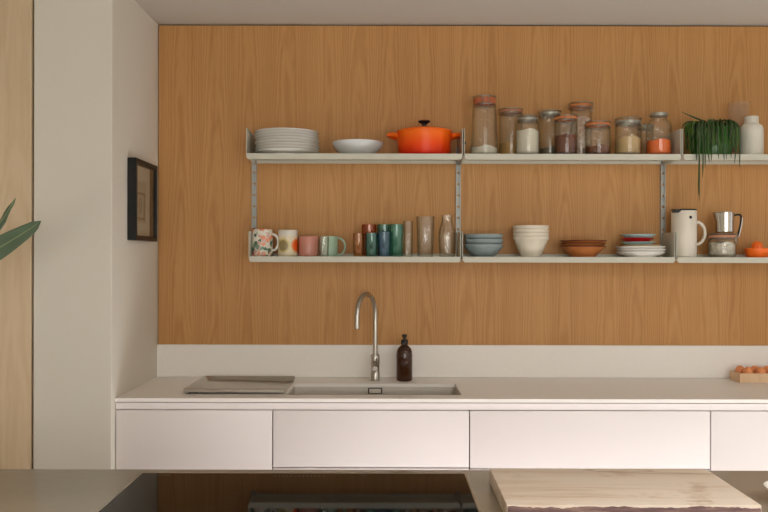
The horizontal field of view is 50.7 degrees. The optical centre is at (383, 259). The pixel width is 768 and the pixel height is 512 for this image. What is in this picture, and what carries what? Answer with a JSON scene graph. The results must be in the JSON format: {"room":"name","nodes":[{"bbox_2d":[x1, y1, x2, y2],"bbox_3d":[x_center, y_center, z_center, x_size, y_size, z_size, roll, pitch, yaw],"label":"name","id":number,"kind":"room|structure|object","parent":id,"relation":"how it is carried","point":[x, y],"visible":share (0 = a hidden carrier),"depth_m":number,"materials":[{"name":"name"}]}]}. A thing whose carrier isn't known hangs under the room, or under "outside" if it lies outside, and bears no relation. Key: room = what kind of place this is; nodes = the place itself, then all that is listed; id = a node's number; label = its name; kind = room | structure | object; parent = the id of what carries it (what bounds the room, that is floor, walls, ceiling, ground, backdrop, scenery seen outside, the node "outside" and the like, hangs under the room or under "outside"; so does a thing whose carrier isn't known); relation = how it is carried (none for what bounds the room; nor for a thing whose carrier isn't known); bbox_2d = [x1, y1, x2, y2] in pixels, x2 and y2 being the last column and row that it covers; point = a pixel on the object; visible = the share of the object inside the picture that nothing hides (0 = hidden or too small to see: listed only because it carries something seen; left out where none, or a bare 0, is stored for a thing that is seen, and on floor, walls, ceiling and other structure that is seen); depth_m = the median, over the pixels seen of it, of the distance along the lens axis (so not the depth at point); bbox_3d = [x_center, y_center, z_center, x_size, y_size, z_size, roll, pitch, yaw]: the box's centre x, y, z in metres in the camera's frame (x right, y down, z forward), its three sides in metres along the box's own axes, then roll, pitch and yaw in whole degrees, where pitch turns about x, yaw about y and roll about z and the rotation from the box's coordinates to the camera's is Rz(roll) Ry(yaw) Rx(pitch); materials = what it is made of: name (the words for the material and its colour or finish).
{"room":"kitchen","nodes":[
{"label":"kitchen","id":0,"kind":"room"},
{"bbox_2d":[33,0,158,468],"bbox_3d":[-1.151,0.184,3.306,0.289,2.467,0.624,0,0,0],"label":"wall pier","id":1,"kind":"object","parent":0,"point":[96,62],"visible":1,"depth_m":2.99,"materials":[{"name":"white paint"}]},
{"bbox_2d":[127,157,156,241],"bbox_3d":[-0.988,-0.240,3.322,0.034,0.324,0.299,0,0,0],"label":"picture frame","id":2,"kind":"object","parent":1,"relation":"attached to","point":[142,175],"visible":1,"depth_m":3.33,"materials":[{"name":"black wood"}]},
{"bbox_2d":[135,0,767,25],"bbox_3d":[0.352,-1.096,0.100,6.100,0.100,7.200,0,0,0],"label":"ceiling","id":3,"kind":"structure","parent":0,"point":[163,12],"depth_m":3.42,"materials":[{"name":"paint"}]},
{"bbox_2d":[158,25,767,345],"bbox_3d":[1.147,0.191,3.609,4.301,2.459,0.018,0,0,0],"label":"wall","id":4,"kind":"structure","parent":0,"point":[217,82],"depth_m":3.60,"materials":[{"name":"brown wood"}]},
{"bbox_2d":[252,146,256,228],"bbox_3d":[-0.576,-0.248,3.594,0.021,0.509,0.011,0,0,0],"label":"rail","id":5,"kind":"object","parent":4,"relation":"attached to","point":[254,167],"visible":0.6,"depth_m":3.59,"materials":[{"name":"metal"}]},
{"bbox_2d":[246,128,462,164],"bbox_3d":[-0.123,-0.483,3.472,0.900,0.130,0.226,0,0,0],"label":"wall shelf","id":6,"kind":"object","parent":4,"relation":"attached to","point":[297,158],"visible":0.98,"depth_m":3.37,"materials":[{"name":"white metal"}]},
{"bbox_2d":[255,148,318,152],"bbox_3d":[-0.415,-0.453,3.475,0.275,0.020,0.275,0,0,0],"label":"dinner plate","id":7,"kind":"object","parent":6,"relation":"on","point":[265,150],"visible":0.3,"depth_m":3.38,"materials":[{"name":"white ceramic"}]},
{"bbox_2d":[255,145,318,150],"bbox_3d":[-0.416,-0.465,3.475,0.275,0.020,0.275,0,0,0],"label":"dinner plate","id":8,"kind":"object","parent":7,"relation":"on","point":[265,146],"visible":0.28,"depth_m":3.37,"materials":[{"name":"white ceramic"}]},
{"bbox_2d":[256,142,319,148],"bbox_3d":[-0.412,-0.477,3.475,0.275,0.020,0.275,0,0,0],"label":"dinner plate","id":9,"kind":"object","parent":8,"relation":"on","point":[268,143],"visible":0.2,"depth_m":3.37,"materials":[{"name":"white ceramic"}]},
{"bbox_2d":[254,139,318,144],"bbox_3d":[-0.418,-0.488,3.475,0.275,0.020,0.275,0,0,0],"label":"dinner plate","id":10,"kind":"object","parent":9,"relation":"on","point":[268,140],"visible":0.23,"depth_m":3.37,"materials":[{"name":"white ceramic"}]},
{"bbox_2d":[255,136,319,142],"bbox_3d":[-0.413,-0.500,3.475,0.275,0.020,0.275,0,0,0],"label":"dinner plate","id":11,"kind":"object","parent":10,"relation":"on","point":[271,137],"visible":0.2,"depth_m":3.37,"materials":[{"name":"white ceramic"}]},
{"bbox_2d":[255,133,318,139],"bbox_3d":[-0.416,-0.512,3.475,0.275,0.020,0.275,0,0,0],"label":"dinner plate","id":12,"kind":"object","parent":11,"relation":"on","point":[273,134],"visible":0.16,"depth_m":3.37,"materials":[{"name":"white ceramic"}]},
{"bbox_2d":[255,130,318,136],"bbox_3d":[-0.417,-0.524,3.475,0.275,0.020,0.275,0,0,0],"label":"dinner plate","id":13,"kind":"object","parent":12,"relation":"on","point":[276,131],"visible":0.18,"depth_m":3.37,"materials":[{"name":"white ceramic"}]},
{"bbox_2d":[254,128,318,134],"bbox_3d":[-0.417,-0.536,3.475,0.275,0.020,0.275,0,0,0],"label":"dinner plate","id":14,"kind":"object","parent":13,"relation":"on","point":[265,129],"visible":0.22,"depth_m":3.37,"materials":[{"name":"white ceramic"}]},
{"bbox_2d":[247,153,461,163],"bbox_3d":[-0.123,-0.437,3.471,0.894,0.038,0.224,0,0,0],"label":"shelf board","id":15,"kind":"object","parent":6,"relation":"on","point":[297,158],"depth_m":3.36,"materials":[{"name":"white metal"}]},
{"bbox_2d":[332,139,382,152],"bbox_3d":[-0.113,-0.472,3.475,0.219,0.060,0.219,0,0,0],"label":"serving bowl","id":16,"kind":"object","parent":6,"relation":"on","point":[346,145],"visible":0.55,"depth_m":3.40,"materials":[{"name":"white ceramic"}]},
{"bbox_2d":[386,120,459,153],"bbox_3d":[0.173,-0.520,3.475,0.280,0.157,0.242,0,0,-39],"label":"pot","id":17,"kind":"object","parent":6,"relation":"on","point":[423,139],"visible":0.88,"depth_m":3.38,"materials":[{"name":"orange metal"}]},
{"bbox_2d":[249,231,460,261],"bbox_3d":[-0.124,-0.056,3.506,0.900,0.130,0.158,0,0,0],"label":"wall shelf","id":18,"kind":"object","parent":4,"relation":"attached to","point":[344,257],"visible":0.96,"depth_m":3.43,"materials":[{"name":"white metal"}]},
{"bbox_2d":[252,229,277,255],"bbox_3d":[-0.521,-0.074,3.509,0.111,0.116,0.092,0,0,43],"label":"mug","id":19,"kind":"object","parent":18,"relation":"on","point":[262,239],"visible":0.84,"depth_m":3.48,"materials":[{"name":"multicoloured ceramic"}]},
{"bbox_2d":[278,230,297,255],"bbox_3d":[-0.411,-0.073,3.525,0.085,0.114,0.108,0,0,32],"label":"mug","id":20,"kind":"object","parent":18,"relation":"on","point":[287,239],"visible":0.87,"depth_m":3.48,"materials":[{"name":"ceramic"}]},
{"bbox_2d":[299,236,317,255],"bbox_3d":[-0.334,-0.059,3.523,0.086,0.087,0.105,0,0,-42],"label":"mug","id":21,"kind":"object","parent":18,"relation":"on","point":[308,245],"visible":0.91,"depth_m":3.48,"materials":[{"name":"pink ceramic"}]},
{"bbox_2d":[321,236,345,255],"bbox_3d":[-0.226,-0.059,3.528,0.102,0.088,0.074,0,0,28],"label":"mug","id":22,"kind":"object","parent":18,"relation":"on","point":[329,247],"visible":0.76,"depth_m":3.50,"materials":[{"name":"green ceramic"}]},
{"bbox_2d":[249,253,459,261],"bbox_3d":[-0.124,-0.009,3.505,0.894,0.038,0.156,0,0,0],"label":"shelf board","id":23,"kind":"object","parent":18,"relation":"on","point":[344,257],"depth_m":3.43,"materials":[{"name":"white metal"}]},
{"bbox_2d":[353,233,363,255],"bbox_3d":[-0.109,-0.065,3.480,0.048,0.099,0.048,0,0,0],"label":"drinking glass","id":24,"kind":"object","parent":18,"relation":"on","point":[353,233],"visible":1,"depth_m":3.47,"materials":[{"name":"brown glass"}]},
{"bbox_2d":[362,224,375,256],"bbox_3d":[-0.066,-0.085,3.545,0.065,0.140,0.065,0,0,0],"label":"drinking glass","id":25,"kind":"object","parent":18,"relation":"on","point":[374,254],"visible":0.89,"depth_m":3.53,"materials":[{"name":"orange"}]},
{"bbox_2d":[365,233,377,256],"bbox_3d":[-0.054,-0.066,3.470,0.054,0.101,0.054,0,0,0],"label":"drinking glass","id":26,"kind":"object","parent":18,"relation":"on","point":[365,233],"visible":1,"depth_m":3.46,"materials":[{"name":"teal glass"}]},
{"bbox_2d":[378,232,389,256],"bbox_3d":[0.000,-0.068,3.470,0.053,0.106,0.053,0,0,0],"label":"drinking glass","id":27,"kind":"object","parent":18,"relation":"on","point":[378,232],"visible":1,"depth_m":3.46,"materials":[{"name":"blue glass"}]},
{"bbox_2d":[390,224,402,256],"bbox_3d":[0.053,-0.085,3.500,0.059,0.139,0.059,0,0,0],"label":"drinking glass","id":28,"kind":"object","parent":18,"relation":"on","point":[390,224],"visible":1,"depth_m":3.49,"materials":[{"name":"teal glass"}]},
{"bbox_2d":[456,147,460,253],"bbox_3d":[0.330,-0.246,3.594,0.021,0.509,0.011,0,0,0],"label":"rail","id":29,"kind":"object","parent":4,"relation":"attached to","point":[458,167],"visible":0.67,"depth_m":3.59,"materials":[{"name":"metal"}]},
{"bbox_2d":[157,344,767,377],"bbox_3d":[0.559,0.449,3.593,3.131,0.143,0.012,0,0,0],"label":"backsplash","id":30,"kind":"structure","parent":4,"relation":"attached to","point":[173,360],"depth_m":3.59,"materials":[{"name":"white stone"}]},
{"bbox_2d":[253,25,767,26],"bbox_3d":[1.096,0.189,3.639,4.407,2.467,0.042,0,0,0],"label":"trim","id":31,"kind":"structure","parent":4,"relation":"attached to","point":[253,25],"depth_m":3.62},
{"bbox_2d":[460,232,674,262],"bbox_3d":[0.783,-0.054,3.506,0.902,0.130,0.158,0,0,0],"label":"wall shelf","id":32,"kind":"object","parent":4,"relation":"attached to","point":[668,239],"visible":0.88,"depth_m":3.43,"materials":[{"name":"white metal"}]},
{"bbox_2d":[464,244,502,256],"bbox_3d":[0.431,-0.041,3.505,0.170,0.054,0.170,0,0,0],"label":"bowl","id":33,"kind":"object","parent":32,"relation":"on","point":[476,250],"visible":1,"depth_m":3.45,"materials":[{"name":"blue ceramic"}]},
{"bbox_2d":[464,239,503,243],"bbox_3d":[0.432,-0.062,3.505,0.170,0.054,0.170,0,0,0],"label":"bowl","id":34,"kind":"object","parent":33,"relation":"on","point":[467,241],"visible":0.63,"depth_m":3.43,"materials":[{"name":"ceramic"}]},
{"bbox_2d":[464,234,502,238],"bbox_3d":[0.430,-0.084,3.505,0.170,0.054,0.170,0,0,0],"label":"bowl","id":35,"kind":"object","parent":34,"relation":"on","point":[467,236],"visible":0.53,"depth_m":3.43,"materials":[{"name":"ceramic"}]},
{"bbox_2d":[513,236,548,256],"bbox_3d":[0.635,-0.057,3.505,0.154,0.088,0.154,0,0,0],"label":"bowl","id":36,"kind":"object","parent":32,"relation":"on","point":[527,246],"visible":1,"depth_m":3.46,"materials":[{"name":"white ceramic"}]},
{"bbox_2d":[513,232,548,235],"bbox_3d":[0.635,-0.073,3.505,0.154,0.088,0.154,0,0,0],"label":"bowl","id":37,"kind":"object","parent":36,"relation":"on","point":[527,233],"visible":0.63,"depth_m":3.44,"materials":[{"name":"white ceramic"}]},
{"bbox_2d":[513,229,548,232],"bbox_3d":[0.635,-0.088,3.505,0.154,0.088,0.154,0,0,0],"label":"bowl","id":38,"kind":"object","parent":37,"relation":"on","point":[514,230],"visible":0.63,"depth_m":3.44,"materials":[{"name":"white ceramic"}]},
{"bbox_2d":[513,225,548,228],"bbox_3d":[0.635,-0.104,3.505,0.154,0.088,0.154,0,0,0],"label":"bowl","id":39,"kind":"object","parent":38,"relation":"on","point":[517,226],"visible":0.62,"depth_m":3.44,"materials":[{"name":"white ceramic"}]},
{"bbox_2d":[462,254,674,262],"bbox_3d":[0.783,-0.008,3.505,0.896,0.038,0.156,0,0,0],"label":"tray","id":40,"kind":"object","parent":32,"relation":"on","point":[507,258],"depth_m":3.43,"materials":[{"name":"white metal"}]},
{"bbox_2d":[560,246,606,256],"bbox_3d":[0.861,-0.037,3.505,0.197,0.047,0.197,0,0,0],"label":"dish","id":41,"kind":"object","parent":32,"relation":"on","point":[573,251],"visible":0.99,"depth_m":3.44,"materials":[{"name":"orange ceramic"}]},
{"bbox_2d":[560,243,605,245],"bbox_3d":[0.860,-0.049,3.505,0.197,0.047,0.197,0,0,0],"label":"dish","id":42,"kind":"object","parent":41,"relation":"on","point":[562,244],"visible":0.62,"depth_m":3.43,"materials":[{"name":"brown ceramic"}]},
{"bbox_2d":[560,240,606,242],"bbox_3d":[0.863,-0.062,3.505,0.197,0.047,0.197,0,0,0],"label":"dish","id":43,"kind":"object","parent":42,"relation":"on","point":[563,241],"visible":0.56,"depth_m":3.43,"materials":[{"name":"brown ceramic"}]},
{"bbox_2d":[616,251,665,256],"bbox_3d":[1.110,-0.024,3.505,0.211,0.024,0.211,0,0,0],"label":"dinner plate","id":44,"kind":"object","parent":32,"relation":"on","point":[624,253],"visible":0.93,"depth_m":3.43,"materials":[{"name":"white ceramic"}]},
{"bbox_2d":[616,249,666,251],"bbox_3d":[1.112,-0.035,3.505,0.211,0.024,0.211,0,0,0],"label":"dinner plate","id":45,"kind":"object","parent":44,"relation":"on","point":[619,250],"visible":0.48,"depth_m":3.42,"materials":[{"name":"white ceramic"}]},
{"bbox_2d":[615,246,665,248],"bbox_3d":[1.109,-0.047,3.505,0.211,0.024,0.211,0,0,0],"label":"dinner plate","id":46,"kind":"object","parent":45,"relation":"on","point":[617,247],"visible":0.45,"depth_m":3.42,"materials":[{"name":"white ceramic"}]},
{"bbox_2d":[623,245,660,245],"bbox_3d":[1.117,-0.055,3.505,0.160,0.020,0.160,0,0,0],"label":"plate","id":47,"kind":"object","parent":46,"relation":"on","point":[623,245],"visible":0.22,"depth_m":3.44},
{"bbox_2d":[621,242,655,244],"bbox_3d":[1.100,-0.067,3.505,0.147,0.022,0.147,0,0,0],"label":"dish","id":48,"kind":"object","parent":47,"relation":"on","point":[625,243],"visible":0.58,"depth_m":3.46,"materials":[{"name":"teal ceramic"}]},
{"bbox_2d":[620,238,653,241],"bbox_3d":[1.095,-0.082,3.505,0.140,0.026,0.140,0,0,0],"label":"dish","id":49,"kind":"object","parent":48,"relation":"on","point":[624,239],"visible":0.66,"depth_m":3.46,"materials":[{"name":"red ceramic"}]},
{"bbox_2d":[621,234,655,237],"bbox_3d":[1.101,-0.098,3.505,0.147,0.026,0.147,0,0,0],"label":"dish","id":50,"kind":"object","parent":49,"relation":"on","point":[624,235],"visible":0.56,"depth_m":3.45,"materials":[{"name":"teal ceramic"}]},
{"bbox_2d":[459,128,680,165],"bbox_3d":[0.784,-0.481,3.472,0.902,0.130,0.226,0,0,0],"label":"wall shelf","id":51,"kind":"object","parent":4,"relation":"attached to","point":[674,137],"visible":0.92,"depth_m":3.36,"materials":[{"name":"white metal"}]},
{"bbox_2d":[470,95,498,153],"bbox_3d":[0.430,-0.572,3.470,0.122,0.261,0.122,0,0,0],"label":"glass jar","id":52,"kind":"object","parent":51,"relation":"on","point":[479,101],"visible":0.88,"depth_m":3.43,"materials":[{"name":"white"}]},
{"bbox_2d":[471,145,496,153],"bbox_3d":[0.429,-0.471,3.470,0.111,0.042,0.111,0,0,0],"label":"flour","id":53,"kind":"object","parent":52,"relation":"in","point":[485,149],"visible":0.74,"depth_m":3.42,"materials":[{"name":"white food"}]},
{"bbox_2d":[499,107,522,117],"bbox_3d":[0.552,-0.549,3.525,0.106,0.217,0.106,0,0,45],"label":"lid","id":54,"kind":"object","parent":51,"relation":"on","point":[515,111],"visible":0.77,"depth_m":3.49,"materials":[{"name":"white"}]},
{"bbox_2d":[500,141,516,153],"bbox_3d":[0.551,-0.484,3.525,0.095,0.069,0.095,0,0,0],"label":"grain","id":55,"kind":"object","parent":54,"relation":"in","point":[509,147],"visible":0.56,"depth_m":3.48,"materials":[{"name":"beige food"}]},
{"bbox_2d":[515,114,538,125],"bbox_3d":[0.609,-0.527,3.435,0.102,0.174,0.102,0,0,-14],"label":"glass jar","id":56,"kind":"object","parent":51,"relation":"on","point":[529,118],"visible":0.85,"depth_m":3.41,"materials":[{"name":"white"}]},
{"bbox_2d":[516,128,538,153],"bbox_3d":[0.609,-0.504,3.435,0.093,0.109,0.093,0,0,0],"label":"flour","id":57,"kind":"object","parent":56,"relation":"in","point":[527,140],"visible":0.9,"depth_m":3.40,"materials":[{"name":"white food"}]},
{"bbox_2d":[538,109,560,119],"bbox_3d":[0.720,-0.545,3.525,0.099,0.208,0.108,0,0,40],"label":"glass jar","id":58,"kind":"object","parent":51,"relation":"on","point":[546,113],"visible":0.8,"depth_m":3.49,"materials":[{"name":"white"}]},
{"bbox_2d":[539,146,555,153],"bbox_3d":[0.720,-0.472,3.525,0.087,0.046,0.087,0,0,0],"label":"seeds","id":59,"kind":"object","parent":58,"relation":"in","point":[548,150],"visible":0.48,"depth_m":3.48,"materials":[{"name":"black food"}]},
{"bbox_2d":[554,114,577,123],"bbox_3d":[0.771,-0.526,3.435,0.101,0.171,0.101,0,0,45],"label":"glass jar","id":60,"kind":"object","parent":51,"relation":"on","point":[568,117],"visible":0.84,"depth_m":3.41,"materials":[{"name":"white"}]},
{"bbox_2d":[555,133,576,153],"bbox_3d":[0.771,-0.493,3.435,0.089,0.089,0.089,0,0,0],"label":"beans","id":61,"kind":"object","parent":60,"relation":"in","point":[566,143],"visible":0.94,"depth_m":3.40,"materials":[{"name":"brown food"}]},
{"bbox_2d":[462,154,680,163],"bbox_3d":[0.784,-0.435,3.471,0.896,0.038,0.224,0,0,0],"label":"shelf board","id":62,"kind":"object","parent":51,"relation":"on","point":[466,158],"depth_m":3.36,"materials":[{"name":"white metal"}]},
{"bbox_2d":[568,101,593,112],"bbox_3d":[0.858,-0.563,3.530,0.101,0.245,0.101,0,0,-11],"label":"lid","id":63,"kind":"object","parent":51,"relation":"on","point":[587,106],"visible":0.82,"depth_m":3.50,"materials":[{"name":"white"}]},
{"bbox_2d":[571,116,590,153],"bbox_3d":[0.858,-0.538,3.530,0.083,0.179,0.083,0,0,0],"label":"flakes","id":64,"kind":"object","parent":63,"relation":"in","point":[578,129],"visible":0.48,"depth_m":3.49,"materials":[{"name":"beige food"}]},
{"bbox_2d":[584,120,610,130],"bbox_3d":[0.906,-0.512,3.435,0.111,0.144,0.111,0,0,45],"label":"glass jar","id":65,"kind":"object","parent":51,"relation":"on","point":[591,124],"visible":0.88,"depth_m":3.40,"materials":[{"name":"white"}]},
{"bbox_2d":[586,144,609,153],"bbox_3d":[0.906,-0.469,3.435,0.100,0.041,0.100,0,0,0],"label":"grain","id":66,"kind":"object","parent":65,"relation":"in","point":[597,149],"visible":0.8,"depth_m":3.39,"materials":[{"name":"brown food"}]},
{"bbox_2d":[614,117,641,127],"bbox_3d":[1.035,-0.522,3.435,0.112,0.165,0.112,0,0,44],"label":"glass jar","id":67,"kind":"object","parent":51,"relation":"on","point":[631,122],"visible":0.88,"depth_m":3.40,"materials":[{"name":"white"}]},
{"bbox_2d":[616,135,640,153],"bbox_3d":[1.035,-0.488,3.435,0.101,0.079,0.101,0,0,0],"label":"flakes","id":68,"kind":"object","parent":67,"relation":"in","point":[631,144],"visible":0.9,"depth_m":3.39,"materials":[{"name":"beige food"}]},
{"bbox_2d":[638,124,653,133],"bbox_3d":[1.145,-0.517,3.545,0.071,0.154,0.073,0,0,43],"label":"glass jar","id":69,"kind":"object","parent":51,"relation":"on","point":[642,127],"visible":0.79,"depth_m":3.52,"materials":[{"name":"white"}]},
{"bbox_2d":[650,112,667,119],"bbox_3d":[1.171,-0.532,3.450,0.107,0.185,0.107,0,0,0],"label":"jar","id":70,"kind":"object","parent":51,"relation":"on","point":[654,114],"visible":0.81,"depth_m":3.42,"materials":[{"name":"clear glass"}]},
{"bbox_2d":[647,138,670,153],"bbox_3d":[1.171,-0.483,3.450,0.098,0.069,0.098,0,0,0],"label":"lentils","id":71,"kind":"object","parent":70,"relation":"in","point":[658,146],"visible":0.81,"depth_m":3.41,"materials":[{"name":"orange food"}]},
{"bbox_2d":[660,161,665,245],"bbox_3d":[1.237,-0.244,3.594,0.021,0.509,0.011,0,0,0],"label":"rail","id":72,"kind":"object","parent":4,"relation":"attached to","point":[662,168],"visible":0.66,"depth_m":3.59,"materials":[{"name":"metal"}]},
{"bbox_2d":[664,129,767,165],"bbox_3d":[1.690,-0.479,3.472,0.900,0.130,0.226,0,0,0],"label":"wall shelf","id":73,"kind":"object","parent":4,"relation":"attached to","point":[685,158],"visible":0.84,"depth_m":3.36,"materials":[{"name":"white metal"}]},
{"bbox_2d":[682,112,740,197],"bbox_3d":[1.381,-0.435,3.442,0.232,0.382,0.242,0,0,15],"label":"trailing plant","id":74,"kind":"object","parent":73,"relation":"on","point":[713,136],"visible":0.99,"depth_m":3.37,"materials":[{"name":"green plant"}]},
{"bbox_2d":[671,154,767,163],"bbox_3d":[1.690,-0.433,3.471,0.894,0.038,0.224,0,0,0],"label":"shelf board","id":75,"kind":"object","parent":73,"relation":"on","point":[685,158],"depth_m":3.36,"materials":[{"name":"white metal"}]},
{"bbox_2d":[740,116,763,153],"bbox_3d":[1.564,-0.524,3.450,0.097,0.171,0.097,0,0,0],"label":"canister","id":76,"kind":"object","parent":73,"relation":"on","point":[751,131],"visible":0.88,"depth_m":3.41,"materials":[{"name":"ceramic"}]},
{"bbox_2d":[675,232,767,262],"bbox_3d":[1.689,-0.052,3.506,0.900,0.130,0.158,0,0,0],"label":"wall shelf","id":77,"kind":"object","parent":4,"relation":"attached to","point":[701,258],"visible":0.7,"depth_m":3.43,"materials":[{"name":"white metal"}]},
{"bbox_2d":[671,209,706,256],"bbox_3d":[1.321,-0.116,3.514,0.158,0.207,0.110,0,0,0],"label":"jug","id":78,"kind":"object","parent":77,"relation":"on","point":[684,222],"visible":0.87,"depth_m":3.47,"materials":[{"name":"white ceramic"}]},
{"bbox_2d":[675,254,767,262],"bbox_3d":[1.689,-0.006,3.505,0.894,0.038,0.156,0,0,0],"label":"shelf board","id":79,"kind":"object","parent":77,"relation":"on","point":[701,258],"depth_m":3.43,"materials":[{"name":"white metal"}]},
{"bbox_2d":[706,233,737,255],"bbox_3d":[1.463,-0.065,3.505,0.118,0.105,0.118,0,0,-11],"label":"glass jar","id":80,"kind":"object","parent":77,"relation":"on","point":[714,235],"visible":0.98,"depth_m":3.47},
{"bbox_2d":[709,241,735,254],"bbox_3d":[1.463,-0.052,3.505,0.107,0.063,0.107,0,0,0],"label":"chunks","id":81,"kind":"object","parent":80,"relation":"in","point":[720,247],"visible":1,"depth_m":3.46,"materials":[{"name":"white food"}]},
{"bbox_2d":[713,211,742,236],"bbox_3d":[1.484,-0.155,3.499,0.115,0.110,0.080,0,0,30],"label":"moka pot","id":82,"kind":"object","parent":80,"relation":"on","point":[724,220],"visible":1,"depth_m":3.48,"materials":[{"name":"silver metal"}]},
{"bbox_2d":[744,241,767,256],"bbox_3d":[1.630,-0.047,3.500,0.142,0.071,0.107,0,0,0],"label":"juicer","id":83,"kind":"object","parent":77,"relation":"on","point":[756,250],"visible":0.93,"depth_m":3.47,"materials":[{"name":"orange plastic"}]},
{"bbox_2d":[744,248,767,256],"bbox_3d":[1.613,-0.031,3.500,0.107,0.040,0.107,0,0,0],"label":"bowl","id":84,"kind":"object","parent":83,"relation":"on","point":[749,252],"depth_m":3.46,"materials":[{"name":"orange ceramic"}]},
{"bbox_3d":[0.347,1.471,0.100,6.100,0.100,7.200,0,0,0],"label":"floor","id":85,"kind":"structure","parent":0,"visible":0},
{"bbox_2d":[0,198,40,259],"bbox_3d":[-1.584,0.556,2.558,0.938,1.721,0.369,0,0,-20],"label":"potted plant","id":86,"kind":"object","parent":85,"relation":"on","point":[12,239],"visible":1,"depth_m":2.55,"materials":[{"name":"green plant"}]},
{"bbox_2d":[116,402,273,469],"bbox_3d":[-0.713,0.977,3.303,0.589,0.884,0.535,0,0,0],"label":"base cabinet","id":87,"kind":"object","parent":85,"relation":"on","point":[149,435],"visible":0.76,"depth_m":3.04,"materials":[{"name":"white wood"}]},
{"bbox_2d":[115,377,767,402],"bbox_3d":[0.558,0.528,3.317,3.132,0.014,0.564,0,0,0],"label":"countertop","id":88,"kind":"structure","parent":87,"relation":"on","point":[158,389],"depth_m":3.21,"materials":[{"name":"white stone"}]},
{"bbox_2d":[184,376,294,392],"bbox_3d":[-0.579,0.508,3.307,0.391,0.021,0.356,0,0,0],"label":"tray","id":89,"kind":"object","parent":88,"relation":"on","point":[255,384],"visible":1,"depth_m":3.34,"materials":[{"name":"metal"}]},
{"bbox_2d":[354,292,379,380],"bbox_3d":[-0.069,0.326,3.417,0.047,0.387,0.214,0,0,23],"label":"tap","id":90,"kind":"object","parent":88,"relation":"on","point":[375,357],"visible":1,"depth_m":3.48,"materials":[{"name":"metal"}]},
{"bbox_2d":[289,387,458,394],"bbox_3d":[-0.039,0.624,3.263,0.695,0.179,0.305,0,0,0],"label":"sink","id":91,"kind":"object","parent":88,"relation":"in","point":[296,390],"visible":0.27,"depth_m":3.41,"materials":[{"name":"metal"}]},
{"bbox_2d":[396,334,411,381],"bbox_3d":[0.088,0.420,3.495,0.069,0.200,0.069,0,0,-45],"label":"soap bottle","id":92,"kind":"object","parent":88,"relation":"on","point":[404,352],"visible":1,"depth_m":3.47,"materials":[{"name":"brown glass"}]},
{"bbox_2d":[730,370,767,382],"bbox_3d":[1.666,0.503,3.500,0.300,0.040,0.100,0,0,0],"label":"egg tray","id":93,"kind":"object","parent":88,"relation":"on","point":[735,376],"visible":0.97,"depth_m":3.45,"materials":[{"name":"brown wood"}]},
{"bbox_2d":[735,365,743,372],"bbox_3d":[1.549,0.488,3.522,0.041,0.058,0.041,0,0,23],"label":"egg","id":94,"kind":"object","parent":93,"relation":"in","point":[739,369],"visible":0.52,"depth_m":3.51,"materials":[{"name":"orange food"}]},
{"bbox_2d":[743,367,752,372],"bbox_3d":[1.562,0.488,3.478,0.041,0.058,0.041,0,0,21],"label":"egg","id":95,"kind":"object","parent":93,"relation":"in","point":[746,369],"visible":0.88,"depth_m":3.46,"materials":[{"name":"orange food"}]},
{"bbox_2d":[751,365,757,372],"bbox_3d":[1.613,0.488,3.523,0.041,0.058,0.041,0,0,19],"label":"egg","id":96,"kind":"object","parent":93,"relation":"in","point":[754,367],"visible":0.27,"depth_m":3.51,"materials":[{"name":"orange food"}]},
{"bbox_2d":[755,367,765,372],"bbox_3d":[1.617,0.488,3.477,0.041,0.058,0.041,0,0,17],"label":"egg","id":97,"kind":"object","parent":93,"relation":"in","point":[759,369],"visible":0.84,"depth_m":3.46,"materials":[{"name":"orange food"}]},
{"bbox_2d":[273,402,469,469],"bbox_3d":[-0.049,0.978,3.303,0.738,0.884,0.535,0,0,0],"label":"base cabinet","id":98,"kind":"object","parent":85,"relation":"on","point":[306,435],"visible":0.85,"depth_m":3.04,"materials":[{"name":"white wood"}]},
{"bbox_2d":[0,469,767,511],"bbox_3d":[-0.227,0.970,1.494,3.050,0.900,1.028,0,0,0],"label":"kitchen island","id":99,"kind":"object","parent":85,"relation":"on","point":[21,490],"visible":0.33,"depth_m":1.86,"materials":[{"name":"concrete"}]},
{"bbox_2d":[98,473,479,511],"bbox_3d":[-0.196,0.518,1.709,0.786,0.002,0.520,0,0,0],"label":"induction hob","id":100,"kind":"object","parent":99,"relation":"in","point":[148,492],"visible":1,"depth_m":1.80,"materials":[{"name":"black glass"}]},
{"bbox_2d":[490,469,760,511],"bbox_3d":[0.498,0.504,1.748,0.508,0.034,0.287,0,0,0],"label":"chopping board","id":101,"kind":"object","parent":99,"relation":"on","point":[515,490],"visible":1,"depth_m":1.70,"materials":[{"name":"brown wood"}]},
{"bbox_2d":[469,403,709,470],"bbox_3d":[0.772,0.980,3.303,0.903,0.884,0.535,0,0,0],"label":"base cabinet","id":102,"kind":"object","parent":85,"relation":"on","point":[501,435],"visible":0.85,"depth_m":3.04,"materials":[{"name":"white wood"}]},
{"bbox_2d":[709,403,767,470],"bbox_3d":[1.673,0.982,3.303,0.900,0.884,0.535,0,0,0],"label":"base cabinet","id":103,"kind":"object","parent":85,"relation":"on","point":[738,431],"visible":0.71,"depth_m":3.04,"materials":[{"name":"white wood"}]},
{"bbox_3d":[-2.426,0.181,3.017,0.349,2.467,0.045,0,0,0],"label":"wall","id":104,"kind":"structure","parent":0,"visible":0},
{"bbox_2d":[0,0,33,468],"bbox_3d":[-1.776,0.191,3.010,0.941,2.430,0.025,0,0,0],"label":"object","id":105,"kind":"structure","parent":104,"relation":"in","point":[16,16],"depth_m":3.00,"materials":[{"name":"brown wood"}]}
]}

